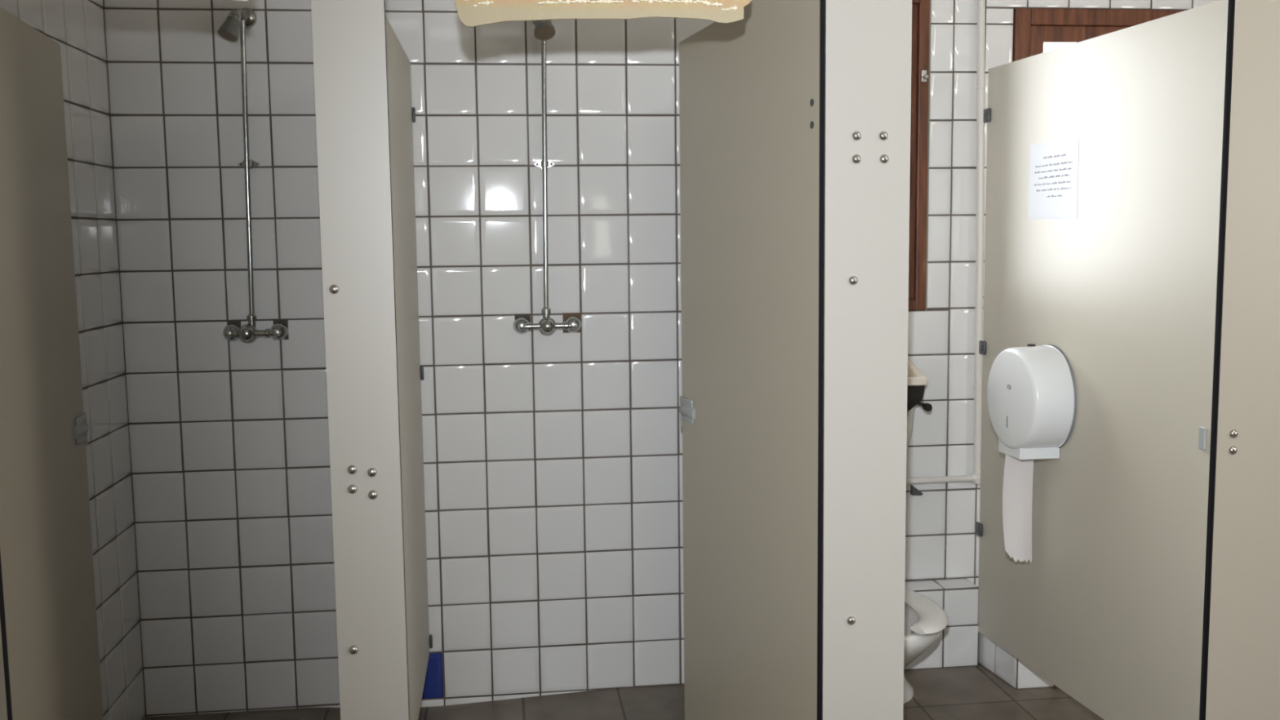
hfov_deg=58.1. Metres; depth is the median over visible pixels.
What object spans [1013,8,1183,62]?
window
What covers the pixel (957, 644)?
wall
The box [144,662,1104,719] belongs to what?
floor
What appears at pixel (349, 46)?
panel
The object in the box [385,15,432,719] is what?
partition panel
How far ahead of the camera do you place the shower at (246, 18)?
3.35 m
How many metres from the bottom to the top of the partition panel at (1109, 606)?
1.827 m
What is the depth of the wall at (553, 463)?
3.49 m
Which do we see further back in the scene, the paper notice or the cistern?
the cistern
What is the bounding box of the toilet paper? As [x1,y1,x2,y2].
[1002,450,1033,563]
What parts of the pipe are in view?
valve lever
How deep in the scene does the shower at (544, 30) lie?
3.46 m
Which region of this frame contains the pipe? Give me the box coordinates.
[906,0,985,495]
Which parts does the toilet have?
seat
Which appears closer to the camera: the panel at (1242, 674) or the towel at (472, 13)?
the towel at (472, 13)
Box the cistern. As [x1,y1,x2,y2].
[906,357,932,453]
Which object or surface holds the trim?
attached to the wall at (942, 542)
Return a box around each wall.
[0,0,145,719]
[102,0,752,716]
[903,577,978,670]
[905,0,1219,586]
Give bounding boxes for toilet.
[903,588,948,703]
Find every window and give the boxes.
[908,0,931,310]
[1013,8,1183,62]
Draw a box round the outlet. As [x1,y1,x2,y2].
[998,439,1059,459]
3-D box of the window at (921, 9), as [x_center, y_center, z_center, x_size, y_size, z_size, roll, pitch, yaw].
[0.640,-0.671,3.781,0.584,1.018,0.222,-1,6,-7]
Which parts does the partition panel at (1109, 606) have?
strike plate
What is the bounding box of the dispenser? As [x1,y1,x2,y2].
[986,343,1076,459]
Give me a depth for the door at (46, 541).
2.61 m
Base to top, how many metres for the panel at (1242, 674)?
2.000 m
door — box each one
[0,7,103,719]
[679,0,823,719]
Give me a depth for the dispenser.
3.18 m
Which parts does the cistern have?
black frame, tank, flush knob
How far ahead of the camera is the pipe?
3.77 m
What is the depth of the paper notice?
3.22 m
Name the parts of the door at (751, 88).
turn knob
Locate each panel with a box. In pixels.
[0,551,12,719]
[311,0,409,719]
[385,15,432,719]
[820,0,911,719]
[975,0,1231,719]
[1202,0,1279,719]
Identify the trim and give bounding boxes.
[977,631,1056,688]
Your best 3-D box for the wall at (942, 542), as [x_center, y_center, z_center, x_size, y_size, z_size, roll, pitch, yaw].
[1.777,-0.313,3.976,2.900,2.600,0.183,-1,6,-7]
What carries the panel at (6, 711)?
on the floor
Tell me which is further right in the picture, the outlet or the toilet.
the outlet
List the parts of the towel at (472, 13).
lace trim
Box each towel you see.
[225,0,248,1]
[455,0,750,26]
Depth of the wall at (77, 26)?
3.20 m
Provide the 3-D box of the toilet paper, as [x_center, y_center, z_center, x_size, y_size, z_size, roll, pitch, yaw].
[1.091,0.415,3.321,0.090,0.353,0.016,-1,6,-4]
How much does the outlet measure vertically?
0.045 m
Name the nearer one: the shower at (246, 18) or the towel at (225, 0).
the towel at (225, 0)
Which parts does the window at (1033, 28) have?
sash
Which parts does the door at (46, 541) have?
turn knob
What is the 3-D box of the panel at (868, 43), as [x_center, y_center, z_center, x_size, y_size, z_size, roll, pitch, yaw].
[0.478,0.167,2.446,0.181,2.000,0.022,-1,6,-7]
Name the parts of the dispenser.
plate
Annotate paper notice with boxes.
[1028,137,1079,219]
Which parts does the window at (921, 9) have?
sash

